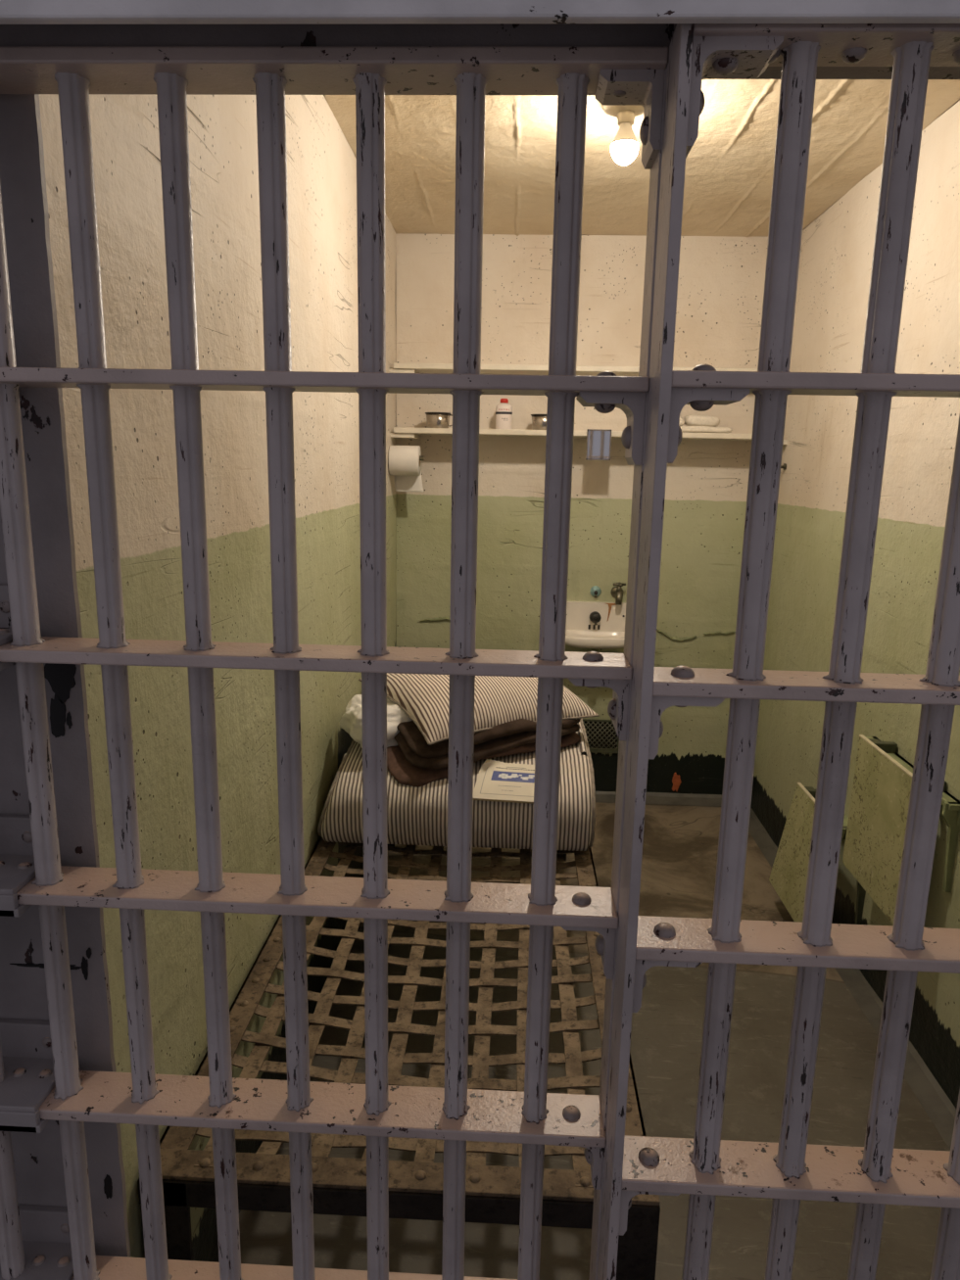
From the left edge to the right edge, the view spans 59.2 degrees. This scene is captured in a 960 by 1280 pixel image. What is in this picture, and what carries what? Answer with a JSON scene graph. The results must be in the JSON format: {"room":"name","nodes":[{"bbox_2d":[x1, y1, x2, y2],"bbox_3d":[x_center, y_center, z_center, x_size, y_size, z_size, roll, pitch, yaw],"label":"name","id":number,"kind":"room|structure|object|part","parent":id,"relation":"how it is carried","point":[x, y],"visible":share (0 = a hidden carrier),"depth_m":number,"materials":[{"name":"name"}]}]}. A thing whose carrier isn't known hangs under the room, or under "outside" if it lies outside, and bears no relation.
{"room":"prison interior","nodes":[
{"label":"prison interior","id":0,"kind":"room"},
{"bbox_2d":[0,94,130,1257],"bbox_3d":[-0.870,0.077,0.893,0.987,2.289,0.119,2,12,2],"label":"wall","id":1,"kind":"structure","parent":0,"point":[37,1157],"depth_m":0.82,"materials":[{"name":"paint"}]},
{"bbox_2d":[0,23,959,79],"bbox_3d":[0.109,-0.875,0.524,2.920,0.900,0.118,2,12,2],"label":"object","id":2,"kind":"structure","parent":1,"relation":"attached to","point":[260,34],"depth_m":0.63,"materials":[{"name":"paint"}]},
{"bbox_2d":[0,0,959,24],"bbox_3d":[0.106,-0.855,0.463,2.920,0.914,0.010,2,12,2],"label":"metal beam","id":3,"kind":"structure","parent":1,"relation":"attached to","point":[12,12],"depth_m":0.56,"materials":[{"name":"metal"}]},
{"bbox_2d":[39,94,396,1262],"bbox_3d":[-0.481,-0.197,2.247,0.164,2.289,2.877,2,12,2],"label":"wall","id":4,"kind":"structure","parent":0,"point":[321,164],"depth_m":1.41,"materials":[{"name":"paint"}]},
{"bbox_2d":[395,233,767,794],"bbox_3d":[0.415,-0.449,3.542,1.540,2.289,0.162,2,12,2],"label":"wall","id":5,"kind":"structure","parent":0,"point":[721,280],"depth_m":3.43,"materials":[{"name":"paint"}]},
{"bbox_2d":[389,362,757,376],"bbox_3d":[0.420,-1.031,3.264,1.528,0.038,0.178,2,12,2],"label":"wall shelf","id":6,"kind":"object","parent":5,"relation":"attached to","point":[516,369],"visible":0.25,"depth_m":3.19,"materials":[{"name":"paint"}]},
{"bbox_2d":[390,426,787,444],"bbox_3d":[0.416,-0.798,3.312,1.528,0.038,0.178,2,12,2],"label":"wall shelf","id":7,"kind":"object","parent":5,"relation":"attached to","point":[399,432],"visible":0.49,"depth_m":3.24,"materials":[{"name":"paint"}]},
{"bbox_2d":[425,412,452,427],"bbox_3d":[-0.163,-0.860,3.313,0.106,0.060,0.105,-6,14,-32],"label":"metal cup","id":8,"kind":"object","parent":7,"relation":"on","point":[433,419],"visible":0.82,"depth_m":3.28,"materials":[{"name":"silver metal"}]},
{"bbox_2d":[495,398,512,428],"bbox_3d":[0.093,-0.882,3.299,0.064,0.119,0.047,2,12,2],"label":"plastic bottle","id":9,"kind":"object","parent":7,"relation":"on","point":[503,410],"visible":0.88,"depth_m":3.28,"materials":[{"name":"white plastic"}]},
{"bbox_2d":[530,414,546,429],"bbox_3d":[0.250,-0.849,3.299,0.106,0.060,0.105,-6,14,-32],"label":"metal cup","id":10,"kind":"object","parent":7,"relation":"on","point":[539,421],"visible":0.46,"depth_m":3.26,"materials":[{"name":"silver metal"}]},
{"bbox_2d":[585,428,611,460],"bbox_3d":[0.453,-0.745,3.222,0.091,0.114,0.014,2,12,2],"label":"mirror","id":11,"kind":"object","parent":7,"relation":"hanging from","point":[598,441],"visible":1,"depth_m":3.22,"materials":[{"name":"silver metal"}]},
{"bbox_2d":[679,426,732,432],"bbox_3d":[0.863,-0.815,3.279,0.217,0.030,0.124,2,12,2],"label":"folded towel","id":12,"kind":"object","parent":7,"relation":"on","point":[685,429],"visible":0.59,"depth_m":3.22,"materials":[{"name":"white fabric"}]},
{"bbox_2d":[678,417,684,426],"bbox_3d":[0.761,-0.849,3.292,0.063,0.041,0.089,2,12,2],"label":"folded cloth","id":13,"kind":"object","parent":12,"relation":"on","point":[682,422],"visible":0.19,"depth_m":3.25,"materials":[{"name":"white fabric"}]},
{"bbox_2d":[683,414,719,426],"bbox_3d":[0.860,-0.850,3.274,0.129,0.050,0.099,2,12,2],"label":"folded towel","id":14,"kind":"object","parent":12,"relation":"on","point":[694,419],"visible":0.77,"depth_m":3.23,"materials":[{"name":"white fabric"}]},
{"bbox_2d":[565,601,625,652],"bbox_3d":[0.475,0.022,3.477,0.290,0.337,0.195,2,12,2],"label":"basin","id":15,"kind":"object","parent":5,"relation":"attached to","point":[595,626],"visible":0.76,"depth_m":3.51,"materials":[{"name":"ceramic"}]},
{"bbox_3d":[0.475,0.002,3.458,0.290,0.056,0.167,2,12,2],"label":"bowl","id":16,"kind":"part","parent":15,"relation":"part of","materials":[{"name":"ceramic"}]},
{"bbox_3d":[0.478,-0.093,3.498,0.047,0.047,0.042,2,12,2],"label":"spout","id":17,"kind":"part","parent":15,"relation":"part of","materials":[{"name":"black metal"}]},
{"bbox_2d":[565,601,625,631],"bbox_3d":[0.480,-0.094,3.532,0.290,0.131,0.028,2,12,2],"label":"backsplash","id":18,"kind":"structure","parent":5,"relation":"attached to","point":[578,613],"depth_m":3.52,"materials":[{"name":"ceramic"}]},
{"bbox_2d":[590,585,601,597],"bbox_3d":[0.481,-0.199,3.506,0.045,0.048,0.027,2,12,2],"label":"pipe","id":19,"kind":"object","parent":5,"relation":"attached to","point":[595,591],"visible":1,"depth_m":3.51,"materials":[{"name":"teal metal"}]},
{"bbox_2d":[582,718,618,753],"bbox_3d":[0.517,0.413,3.644,0.170,0.148,0.023,2,12,2],"label":"air vent","id":20,"kind":"object","parent":5,"relation":"in","point":[602,737],"visible":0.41,"depth_m":3.64,"materials":[{"name":"metal"}]},
{"bbox_2d":[610,581,625,605],"bbox_3d":[0.571,-0.194,3.482,0.058,0.091,0.070,2,12,2],"label":"tap","id":21,"kind":"object","parent":5,"relation":"attached to","point":[616,592],"visible":1,"depth_m":3.46,"materials":[{"name":"gold metal"}]},
{"bbox_3d":[0.572,-0.209,3.471,0.030,0.030,0.030,2,12,2],"label":"stem","id":22,"kind":"part","parent":21,"relation":"part of","materials":[{"name":"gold metal"}]},
{"bbox_3d":[0.573,-0.230,3.467,0.046,0.016,0.046,9,14,32],"label":"cross handle","id":23,"kind":"part","parent":21,"relation":"part of","materials":[{"name":"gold metal"}]},
{"bbox_2d":[595,791,721,806],"bbox_3d":[0.384,0.675,3.676,1.508,0.034,0.062,2,12,2],"label":"baseboard","id":24,"kind":"structure","parent":5,"relation":"attached to","point":[661,798],"depth_m":3.66,"materials":[{"name":"grey paint"}]},
{"bbox_2d":[238,802,949,1279],"bbox_3d":[0.316,1.304,1.214,4.000,0.200,5.435,2,12,2],"label":"floor","id":25,"kind":"structure","parent":0,"point":[680,844],"depth_m":2.01,"materials":[{"name":"concrete"}]},
{"bbox_2d":[0,47,667,1279],"bbox_3d":[-0.332,0.388,0.835,0.923,1.725,0.078,2,12,2],"label":"bars","id":26,"kind":"object","parent":25,"relation":"in","point":[41,1079],"visible":1,"depth_m":0.74,"materials":[{"name":"paint"}]},
{"bbox_3d":[-0.342,0.685,0.893,0.916,0.012,0.057,2,12,2],"label":"rail","id":27,"kind":"part","parent":26,"relation":"part of","materials":[{"name":"metal"}]},
{"bbox_3d":[-0.329,0.010,0.753,0.916,0.012,0.057,2,12,2],"label":"rail","id":28,"kind":"part","parent":26,"relation":"part of","materials":[{"name":"metal"}]},
{"bbox_3d":[-0.333,0.235,0.799,0.916,0.012,0.057,2,12,2],"label":"rail","id":29,"kind":"part","parent":26,"relation":"part of","materials":[{"name":"metal"}]},
{"bbox_3d":[-0.337,0.459,0.846,0.916,0.012,0.057,2,12,2],"label":"rail","id":30,"kind":"part","parent":26,"relation":"part of","materials":[{"name":"metal"}]},
{"bbox_3d":[-0.324,-0.218,0.705,0.916,0.012,0.057,2,12,2],"label":"rail","id":31,"kind":"part","parent":26,"relation":"part of","materials":[{"name":"metal"}]},
{"bbox_3d":[-0.320,-0.443,0.658,0.916,0.012,0.057,2,12,2],"label":"rail","id":32,"kind":"part","parent":26,"relation":"part of","materials":[{"name":"metal"}]},
{"bbox_3d":[0.125,0.403,0.820,0.008,1.720,0.048,2,12,2],"label":"post","id":33,"kind":"part","parent":26,"relation":"part of","materials":[{"name":"metal"}]},
{"bbox_2d":[597,23,959,1279],"bbox_3d":[0.436,0.422,0.754,0.634,1.720,0.057,2,12,2],"label":"door","id":34,"kind":"structure","parent":26,"relation":"attached to","point":[874,1175],"depth_m":0.68,"materials":[{"name":"paint"}]},
{"bbox_3d":[0.435,0.490,0.768,0.617,0.012,0.054,2,12,2],"label":"rail","id":35,"kind":"part","parent":34,"relation":"part of","materials":[{"name":"metal"}]},
{"bbox_3d":[0.439,0.266,0.721,0.617,0.012,0.054,2,12,2],"label":"rail","id":36,"kind":"part","parent":34,"relation":"part of","materials":[{"name":"metal"}]},
{"bbox_3d":[0.444,0.042,0.675,0.617,0.012,0.054,2,12,2],"label":"rail","id":37,"kind":"part","parent":34,"relation":"part of","materials":[{"name":"metal"}]},
{"bbox_3d":[0.448,-0.187,0.627,0.617,0.012,0.054,2,12,2],"label":"rail","id":38,"kind":"part","parent":34,"relation":"part of","materials":[{"name":"metal"}]},
{"bbox_3d":[0.452,-0.412,0.580,0.617,0.012,0.054,2,12,2],"label":"rail","id":39,"kind":"part","parent":34,"relation":"part of","materials":[{"name":"metal"}]},
{"bbox_2d":[137,837,660,1279],"bbox_3d":[-0.074,0.762,2.154,0.708,0.465,1.988,2,12,2],"label":"frame","id":40,"kind":"object","parent":25,"relation":"on","point":[339,1184],"visible":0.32,"depth_m":1.40,"materials":[{"name":"metal"}]},
{"bbox_3d":[-0.435,0.953,1.227,0.066,0.454,0.064,2,12,2],"label":"leg","id":41,"kind":"part","parent":40,"relation":"part of","materials":[{"name":"metal"}]},
{"bbox_3d":[-0.399,0.557,2.127,0.046,0.045,1.980,2,12,2],"label":"rail","id":42,"kind":"part","parent":40,"relation":"part of","materials":[{"name":"metal"}]},
{"bbox_3d":[-0.144,0.764,1.145,0.648,0.040,0.007,2,12,2],"label":"rail","id":43,"kind":"part","parent":40,"relation":"part of","materials":[{"name":"metal"}]},
{"bbox_3d":[-0.112,0.738,1.163,0.706,0.006,0.046,2,12,2],"label":"rail","id":44,"kind":"part","parent":40,"relation":"part of","materials":[{"name":"metal"}]},
{"bbox_2d":[317,717,595,851],"bbox_3d":[-0.046,0.350,2.458,0.703,0.232,0.781,2,12,2],"label":"mattress","id":45,"kind":"object","parent":40,"relation":"on","point":[415,815],"visible":0.46,"depth_m":2.10,"materials":[{"name":"white fabric"}]},
{"bbox_2d":[386,718,580,786],"bbox_3d":[-0.005,0.257,2.296,0.560,0.146,0.297,-4,13,-24],"label":"folded blanket","id":46,"kind":"object","parent":45,"relation":"on","point":[412,762],"visible":0.36,"depth_m":2.16,"materials":[{"name":"brown fabric"}]},
{"bbox_2d":[338,694,412,748],"bbox_3d":[-0.268,0.224,2.285,0.230,0.135,0.214,-9,15,-40],"label":"white pillowcase","id":47,"kind":"object","parent":46,"relation":"on","point":[351,721],"visible":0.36,"depth_m":2.21,"materials":[{"name":"fabric"}]},
{"bbox_2d":[358,672,599,745],"bbox_3d":[-0.007,0.146,2.332,0.559,0.127,0.376,-5,13,-26],"label":"striped pillow","id":48,"kind":"object","parent":46,"relation":"on","point":[497,700],"visible":0.54,"depth_m":2.22,"materials":[{"name":"white fabric"}]},
{"bbox_2d":[472,758,534,804],"bbox_3d":[0.074,0.348,2.117,0.183,0.085,0.115,2,12,2],"label":"booklet","id":49,"kind":"object","parent":45,"relation":"on","point":[497,781],"visible":0.8,"depth_m":2.10,"materials":[{"name":"beige paper"}]},
{"bbox_2d":[479,767,533,797],"bbox_3d":[0.076,0.353,2.109,0.150,0.047,0.075,2,12,2],"label":"print","id":50,"kind":"object","parent":49,"relation":"attached to","point":[494,782],"depth_m":2.11,"materials":[{"name":"grey paper"}]},
{"bbox_2d":[490,770,534,782],"bbox_3d":[0.087,0.344,2.121,0.118,0.018,0.031,2,12,2],"label":"picture","id":51,"kind":"object","parent":49,"relation":"on","point":[496,776],"depth_m":2.12},
{"bbox_2d":[498,773,534,780],"bbox_3d":[0.093,0.344,2.121,0.095,0.009,0.018,2,12,2],"label":"print","id":52,"kind":"object","parent":49,"relation":"on","point":[501,777],"depth_m":2.12,"materials":[{"name":"white"}]},
{"bbox_3d":[0.260,0.575,2.101,0.046,0.045,1.980,2,12,2],"label":"rail","id":53,"kind":"part","parent":40,"relation":"part of","materials":[{"name":"metal"}]},
{"bbox_3d":[0.204,0.971,1.202,0.066,0.454,0.064,2,12,2],"label":"leg","id":54,"kind":"part","parent":40,"relation":"part of","materials":[{"name":"metal"}]},
{"bbox_2d":[323,79,959,237],"bbox_3d":[0.378,-1.361,1.937,1.840,0.170,2.935,2,12,2],"label":"ceiling","id":55,"kind":"structure","parent":0,"point":[729,171],"depth_m":2.42,"materials":[{"name":"paint"}]},
{"bbox_2d":[602,105,644,165],"bbox_3d":[0.357,-1.246,2.074,0.120,0.142,0.120,2,12,2],"label":"ceiling lamp","id":56,"kind":"object","parent":55,"relation":"attached to","point":[624,148],"visible":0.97,"depth_m":2.06,"materials":[{"name":"glass"}]},
{"bbox_3d":[0.356,-1.197,2.084,0.068,0.043,0.068,2,12,2],"label":"bulb","id":57,"kind":"part","parent":56,"relation":"part of","materials":[{"name":"white glass"}]},
{"bbox_2d":[616,109,634,126],"bbox_3d":[0.358,-1.278,2.067,0.043,0.028,0.043,2,12,2],"label":"socket","id":58,"kind":"object","parent":56,"relation":"attached to","point":[625,118],"depth_m":2.05,"materials":[{"name":"ceramic"}]},
{"bbox_2d":[750,100,959,1108],"bbox_3d":[1.193,-0.151,2.181,0.165,2.289,2.877,2,12,2],"label":"wall","id":59,"kind":"structure","parent":0,"point":[836,250],"depth_m":2.40,"materials":[{"name":"paint"}]},
{"bbox_2d":[768,782,865,924],"bbox_3d":[1.034,0.665,2.601,0.158,0.346,0.430,2,12,2],"label":"folding seat","id":60,"kind":"object","parent":59,"relation":"attached to","point":[788,874],"visible":0.44,"depth_m":2.63,"materials":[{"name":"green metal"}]},
{"bbox_3d":[1.072,0.700,2.412,0.063,0.264,0.012,2,12,2],"label":"wall arm","id":61,"kind":"part","parent":60,"relation":"part of","materials":[{"name":"green paint"}]},
{"bbox_2d":[748,807,955,1149],"bbox_3d":[1.064,0.959,2.413,0.062,0.018,2.585,2,12,2],"label":"baseboard","id":62,"kind":"structure","parent":59,"relation":"attached to","point":[939,1109],"depth_m":2.08,"materials":[{"name":"grey paint"}]},
{"bbox_2d":[842,734,959,924],"bbox_3d":[1.053,0.469,2.168,0.096,0.372,0.495,2,12,2],"label":"folding table","id":63,"kind":"object","parent":59,"relation":"attached to","point":[875,835],"visible":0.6,"depth_m":2.12,"materials":[{"name":"green metal"}]},
{"bbox_3d":[1.069,0.473,1.929,0.043,0.215,0.012,2,12,2],"label":"wall arm","id":64,"kind":"part","parent":63,"relation":"part of","materials":[{"name":"green paint"}]},
{"bbox_3d":[-0.284,-0.703,3.261,0.134,0.044,0.044,2,12,2],"label":"holder","id":65,"kind":"object","parent":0,"visible":0},
{"bbox_2d":[388,445,423,492],"bbox_3d":[-0.285,-0.662,3.270,0.122,0.177,0.115,2,12,2],"label":"toilet roll","id":66,"kind":"object","parent":65,"relation":"on","point":[404,464],"visible":0.99,"depth_m":3.23,"materials":[{"name":"paper"}]}
]}

